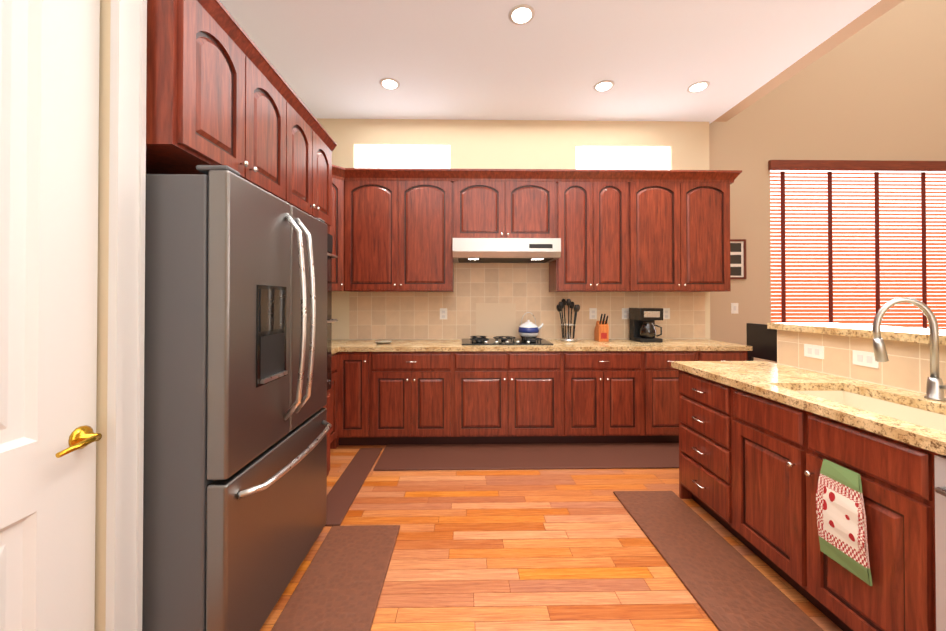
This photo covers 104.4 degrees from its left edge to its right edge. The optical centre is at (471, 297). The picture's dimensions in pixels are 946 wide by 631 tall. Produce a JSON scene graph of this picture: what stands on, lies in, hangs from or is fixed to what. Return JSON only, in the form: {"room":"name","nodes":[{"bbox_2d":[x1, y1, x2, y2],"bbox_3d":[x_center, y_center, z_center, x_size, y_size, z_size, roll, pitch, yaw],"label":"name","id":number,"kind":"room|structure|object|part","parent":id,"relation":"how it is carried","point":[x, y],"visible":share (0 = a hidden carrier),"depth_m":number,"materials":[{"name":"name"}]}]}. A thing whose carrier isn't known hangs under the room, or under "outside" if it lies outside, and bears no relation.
{"room":"kitchen","nodes":[
{"label":"kitchen","id":0,"kind":"room"},
{"bbox_2d":[95,0,110,630],"bbox_3d":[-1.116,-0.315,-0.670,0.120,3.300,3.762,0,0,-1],"label":"door frame","id":1,"kind":"structure","parent":0,"point":[102,326],"depth_m":1.11,"materials":[{"name":"beige wood"}]},
{"bbox_2d":[0,0,101,630],"bbox_3d":[-1.100,0.123,0.722,0.099,2.424,0.744,0,0,-1],"label":"hall door","id":2,"kind":"structure","parent":1,"relation":"in","point":[49,122],"depth_m":0.97,"materials":[{"name":"white wood"}]},
{"bbox_2d":[105,0,146,630],"bbox_3d":[-1.067,0.085,0.727,0.026,2.525,0.930,0,0,-1],"label":"wall","id":3,"kind":"structure","parent":1,"relation":"attached to","point":[126,333],"depth_m":1.14,"materials":[{"name":"white paint"}]},
{"bbox_2d":[146,0,297,207],"bbox_3d":[-1.392,-0.783,1.612,0.846,0.555,0.797,0,0,-1],"label":"upper cabinet","id":4,"kind":"object","parent":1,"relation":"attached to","point":[219,91],"depth_m":1.40,"materials":[{"name":"brown wood"}]},
{"bbox_2d":[298,108,317,214],"bbox_3d":[-1.400,-0.779,2.083,0.846,0.555,0.393,0,0,-1],"label":"upper cabinet","id":5,"kind":"object","parent":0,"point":[307,130],"depth_m":2.23,"materials":[{"name":"brown wood"}]},
{"bbox_2d":[318,128,334,211],"bbox_3d":[-1.406,-0.776,2.425,0.846,0.555,0.408,0,0,-1],"label":"upper cabinet","id":6,"kind":"object","parent":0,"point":[325,149],"depth_m":2.49,"materials":[{"name":"brown wood"}]},
{"bbox_2d":[316,118,709,339],"bbox_3d":[0.274,-0.285,4.079,4.670,3.320,0.229,0,0,-1],"label":"wall","id":7,"kind":"structure","parent":0,"point":[489,300],"depth_m":3.98,"materials":[{"name":"beige paint"}]},
{"bbox_2d":[440,308,446,318],"bbox_3d":[-0.299,0.179,3.951,0.080,0.120,0.008,0,0,-1],"label":"electrical outlet plate","id":8,"kind":"object","parent":7,"relation":"attached to","point":[443,311],"depth_m":3.95,"materials":[{"name":"white plastic"}]},
{"bbox_2d":[453,238,560,262],"bbox_3d":[0.331,-0.461,3.708,1.020,0.184,0.520,0,0,-1],"label":"range hood","id":9,"kind":"object","parent":7,"relation":"attached to","point":[506,250],"visible":1,"depth_m":3.45,"materials":[{"name":"silver metal"}]},
{"bbox_2d":[330,164,741,291],"bbox_3d":[0.415,-0.656,3.317,4.518,1.190,1.312,0,0,-1],"label":"upper cabinet","id":10,"kind":"object","parent":7,"relation":"attached to","point":[395,229],"visible":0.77,"depth_m":3.63,"materials":[{"name":"brown wood"}]},
{"bbox_2d":[589,308,596,318],"bbox_3d":[1.321,0.180,3.978,0.080,0.120,0.008,0,0,-1],"label":"electrical outlet plate","id":11,"kind":"object","parent":7,"relation":"attached to","point":[592,313],"depth_m":3.98,"materials":[{"name":"white plastic"}]},
{"bbox_2d":[622,308,628,318],"bbox_3d":[1.676,0.180,3.984,0.080,0.120,0.008,0,0,-1],"label":"electrical outlet plate","id":12,"kind":"object","parent":7,"relation":"attached to","point":[625,311],"depth_m":3.98,"materials":[{"name":"white plastic"}]},
{"bbox_2d":[663,308,669,318],"bbox_3d":[2.121,0.180,3.991,0.080,0.120,0.008,0,0,-1],"label":"electrical outlet plate","id":13,"kind":"object","parent":7,"relation":"attached to","point":[666,311],"depth_m":3.99,"materials":[{"name":"white plastic"}]},
{"bbox_2d":[219,0,880,123],"bbox_3d":[-0.126,-2.027,0.841,5.660,0.150,6.720,0,0,-1],"label":"ceiling","id":14,"kind":"structure","parent":0,"point":[653,60],"depth_m":2.90,"materials":[{"name":"white paint"}]},
{"bbox_2d":[379,78,399,89],"bbox_3d":[-0.738,-1.924,3.320,0.182,0.013,0.182,0,0,-10],"label":"recessed light","id":15,"kind":"object","parent":14,"relation":"in","point":[387,83],"depth_m":3.31,"materials":[{"name":"white glass"}]},
{"bbox_2d":[508,4,534,24],"bbox_3d":[0.346,-1.930,2.518,0.182,0.013,0.182,0,0,-10],"label":"recessed light","id":16,"kind":"object","parent":14,"relation":"in","point":[522,14],"depth_m":2.50,"materials":[{"name":"white"}]},
{"bbox_2d":[593,80,614,91],"bbox_3d":[1.212,-1.923,3.353,0.182,0.013,0.182,0,0,-10],"label":"recessed light","id":17,"kind":"object","parent":14,"relation":"in","point":[605,85],"depth_m":3.34,"materials":[{"name":"white glass"}]},
{"bbox_2d":[687,81,709,92],"bbox_3d":[2.082,-1.923,3.367,0.182,0.013,0.182,0,0,-10],"label":"recessed light","id":18,"kind":"object","parent":14,"relation":"in","point":[702,85],"depth_m":3.35,"materials":[{"name":"white"}]},
{"bbox_2d":[260,445,842,630],"bbox_3d":[2.529,1.406,1.746,11.000,0.100,8.500,0,0,-1],"label":"floor","id":19,"kind":"structure","parent":0,"point":[533,550],"depth_m":1.94,"materials":[{"name":"brown wood"}]},
{"bbox_2d":[142,165,331,630],"bbox_3d":[-1.259,0.455,1.659,1.062,1.800,0.893,0,0,-1],"label":"refrigerator","id":20,"kind":"object","parent":19,"relation":"on","point":[220,432],"depth_m":1.23,"materials":[{"name":"grey metal"}]},
{"bbox_3d":[-0.779,0.168,1.670,0.102,1.079,0.789,0,0,-1],"label":"refrigerator handle","id":21,"kind":"part","parent":20,"relation":"part of","materials":[{"name":"silver metal"}]},
{"bbox_2d":[310,200,337,475],"bbox_3d":[-1.404,0.396,2.394,0.848,1.930,0.451,0,0,-1],"label":"tall cabinet","id":22,"kind":"object","parent":19,"relation":"on","point":[316,210],"depth_m":2.54,"materials":[{"name":"brown wood"}]},
{"bbox_2d":[329,351,340,448],"bbox_3d":[-1.494,0.926,2.964,0.690,0.880,0.698,0,0,-1],"label":"base cabinet","id":23,"kind":"object","parent":19,"relation":"on","point":[335,390],"depth_m":3.27,"materials":[{"name":"brown wood"}]},
{"bbox_2d":[271,525,399,630],"bbox_3d":[-0.604,1.344,1.279,0.400,0.016,1.770,0,0,-1],"label":"area rug","id":24,"kind":"object","parent":19,"relation":"on","point":[339,587],"visible":0.94,"depth_m":1.72,"materials":[{"name":"brown carpet"}]},
{"bbox_2d":[325,448,381,525],"bbox_3d":[-0.889,1.357,2.737,0.200,0.014,1.125,0,0,-1],"label":"area rug","id":25,"kind":"object","parent":19,"relation":"on","point":[343,492],"visible":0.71,"depth_m":2.63,"materials":[{"name":"brown fabric"}]},
{"bbox_2d":[341,351,380,444],"bbox_3d":[-1.036,0.931,3.585,0.383,0.880,0.688,0,0,-1],"label":"base cabinet","id":26,"kind":"object","parent":19,"relation":"on","point":[360,370],"depth_m":3.31,"materials":[{"name":"brown wood"}]},
{"bbox_2d":[331,340,352,354],"bbox_3d":[-1.516,0.469,3.275,0.657,0.040,1.312,0,0,-1],"label":"countertop","id":27,"kind":"structure","parent":26,"relation":"on","point":[334,343],"depth_m":3.57,"materials":[{"name":"beige stone"}]},
{"bbox_2d":[381,351,464,444],"bbox_3d":[-0.542,0.932,3.623,0.895,0.880,0.628,0,0,-1],"label":"base cabinet","id":28,"kind":"object","parent":19,"relation":"on","point":[425,391],"depth_m":3.31,"materials":[{"name":"brown wood"}]},
{"bbox_2d":[465,351,572,443],"bbox_3d":[0.366,0.932,3.638,1.078,0.880,0.628,0,0,-1],"label":"base cabinet","id":29,"kind":"object","parent":19,"relation":"on","point":[512,397],"depth_m":3.33,"materials":[{"name":"brown wood"}]},
{"bbox_2d":[337,339,751,350],"bbox_3d":[0.682,0.472,3.643,3.760,0.040,0.649,0,0,-1],"label":"countertop","id":30,"kind":"structure","parent":29,"relation":"on","point":[358,344],"depth_m":3.35,"materials":[{"name":"beige stone"}]},
{"bbox_2d":[375,340,391,343],"bbox_3d":[-0.852,0.440,3.568,0.170,0.020,0.170,0,0,-1],"label":"dish","id":31,"kind":"object","parent":30,"relation":"on","point":[384,342],"visible":1,"depth_m":3.56,"materials":[{"name":"beige ceramic"}]},
{"bbox_2d":[462,336,552,344],"bbox_3d":[0.336,0.427,3.678,0.860,0.047,0.480,0,0,-1],"label":"cooktop","id":32,"kind":"object","parent":30,"relation":"in","point":[484,340],"visible":0.92,"depth_m":3.54,"materials":[{"name":"black metal"}]},
{"bbox_2d":[518,312,542,336],"bbox_3d":[0.619,0.279,3.804,0.264,0.248,0.213,0,0,-1],"label":"kettle","id":33,"kind":"object","parent":32,"relation":"on","point":[528,328],"visible":1,"depth_m":3.73,"materials":[{"name":"white ceramic"}]},
{"bbox_2d":[556,299,579,341],"bbox_3d":[1.000,0.233,3.761,0.233,0.438,0.238,0,0,-1],"label":"utensil caddy","id":34,"kind":"object","parent":30,"relation":"on","point":[560,306],"visible":1,"depth_m":3.73,"materials":[{"name":"silver metal"}]},
{"bbox_2d":[594,314,608,341],"bbox_3d":[1.345,0.310,3.776,0.100,0.283,0.161,0,0,-1],"label":"knife block","id":35,"kind":"object","parent":30,"relation":"on","point":[601,332],"visible":1,"depth_m":3.73,"materials":[{"name":"brown wood"}]},
{"bbox_2d":[629,308,662,341],"bbox_3d":[1.795,0.282,3.773,0.230,0.340,0.272,0,0,-1],"label":"coffee maker","id":36,"kind":"object","parent":30,"relation":"on","point":[642,325],"visible":1,"depth_m":3.68,"materials":[{"name":"black plastic"}]},
{"bbox_2d":[373,443,678,470],"bbox_3d":[0.590,1.360,3.155,2.730,0.014,0.500,0,0,-1],"label":"floor mat","id":37,"kind":"object","parent":19,"relation":"on","point":[394,457],"visible":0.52,"depth_m":3.12,"materials":[{"name":"brown"}]},
{"bbox_2d":[573,351,644,442],"bbox_3d":[1.158,0.932,3.652,0.818,0.880,0.628,0,0,-1],"label":"base cabinet","id":38,"kind":"object","parent":19,"relation":"on","point":[609,386],"depth_m":3.34,"materials":[{"name":"brown wood"}]},
{"bbox_2d":[645,351,746,442],"bbox_3d":[2.054,0.932,3.667,0.975,0.880,0.628,0,0,-1],"label":"base cabinet","id":39,"kind":"object","parent":19,"relation":"on","point":[661,379],"depth_m":3.35,"materials":[{"name":"brown wood"}]},
{"bbox_2d":[613,491,823,630],"bbox_3d":[1.211,1.345,1.440,0.415,0.016,2.230,0,0,-1],"label":"area rug","id":40,"kind":"object","parent":19,"relation":"on","point":[728,586],"visible":0.96,"depth_m":1.80,"materials":[{"name":"brown carpet"}]},
{"bbox_2d":[673,367,774,538],"bbox_3d":[1.730,0.920,2.228,0.660,0.880,0.618,0,0,-1],"label":"base cabinet","id":41,"kind":"object","parent":19,"relation":"on","point":[759,441],"depth_m":2.12,"materials":[{"name":"brown wood"}]},
{"bbox_2d":[671,361,945,450],"bbox_3d":[1.731,0.451,1.146,0.655,0.040,2.790,0,0,-1],"label":"countertop","id":42,"kind":"structure","parent":41,"relation":"on","point":[775,381],"depth_m":1.79,"materials":[{"name":"beige stone"}]},
{"bbox_2d":[759,387,945,506],"bbox_3d":[1.705,0.578,1.512,0.419,0.232,0.739,0,0,-1],"label":"sink","id":43,"kind":"object","parent":42,"relation":"in","point":[897,468],"depth_m":1.48,"materials":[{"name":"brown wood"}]},
{"bbox_2d":[872,297,945,400],"bbox_3d":[1.904,0.216,1.560,0.195,0.434,0.204,0,0,-1],"label":"faucet","id":44,"kind":"object","parent":42,"relation":"on","point":[935,387],"visible":1,"depth_m":1.57,"materials":[{"name":"silver metal"}]},
{"bbox_2d":[746,323,776,361],"bbox_3d":[2.894,0.809,3.368,0.435,1.120,0.420,0,0,-1],"label":"bar stool","id":45,"kind":"object","parent":19,"relation":"on","point":[762,340],"visible":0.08,"depth_m":3.38,"materials":[{"name":"black"}]},
{"bbox_2d":[739,443,922,630],"bbox_3d":[1.732,1.064,1.561,0.640,0.580,0.870,0,0,-1],"label":"base cabinet","id":46,"kind":"object","parent":19,"relation":"on","point":[778,484],"depth_m":1.49,"materials":[{"name":"brown wood"}]},
{"bbox_2d":[816,459,871,585],"bbox_3d":[1.396,0.828,1.381,0.026,0.370,0.188,0,0,-1],"label":"towel","id":47,"kind":"object","parent":46,"relation":"hanging from","point":[841,522],"visible":0.9,"depth_m":1.37,"materials":[{"name":"fabric"}]},
{"bbox_2d":[923,443,945,630],"bbox_3d":[1.742,0.908,0.788,0.645,0.880,0.678,0,0,-1],"label":"dishwasher","id":48,"kind":"object","parent":19,"relation":"on","point":[934,460],"depth_m":1.14,"materials":[{"name":"silver metal"}]},
{"bbox_2d":[709,0,945,362],"bbox_3d":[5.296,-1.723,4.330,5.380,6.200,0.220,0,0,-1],"label":"wall","id":49,"kind":"structure","parent":0,"point":[875,89],"depth_m":4.20,"materials":[{"name":"beige paint"}]},
{"bbox_2d":[731,303,737,313],"bbox_3d":[2.988,0.126,4.160,0.080,0.120,0.011,0,0,-1],"label":"switch plate","id":50,"kind":"object","parent":49,"relation":"attached to","point":[734,308],"visible":1,"depth_m":4.16,"materials":[{"name":"white plastic"}]},
{"bbox_2d":[730,239,746,278],"bbox_3d":[2.996,-0.429,4.160,0.235,0.450,0.020,0,0,-1],"label":"picture frame","id":51,"kind":"object","parent":49,"relation":"attached to","point":[738,270],"visible":0.65,"depth_m":4.16,"materials":[{"name":"wood"}]},
{"bbox_2d":[770,170,945,327],"bbox_3d":[4.620,-0.522,4.398,2.430,2.000,0.001,0,0,-1],"label":"window","id":52,"kind":"structure","parent":49,"relation":"in","point":[843,175],"depth_m":4.40,"materials":[{"name":"glass"}]},
{"bbox_2d":[768,160,945,329],"bbox_3d":[4.623,-0.548,4.221,2.470,2.010,0.115,0,0,-1],"label":"window blinds","id":53,"kind":"object","parent":52,"relation":"attached to","point":[854,165],"visible":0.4,"depth_m":4.25,"materials":[{"name":"orange wood"}]},
{"bbox_2d":[767,323,945,346],"bbox_3d":[2.237,0.181,1.117,0.445,0.040,2.710,0,0,-1],"label":"countertop","id":54,"kind":"structure","parent":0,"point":[857,331],"depth_m":1.95,"materials":[{"name":"beige stone"}]}
]}

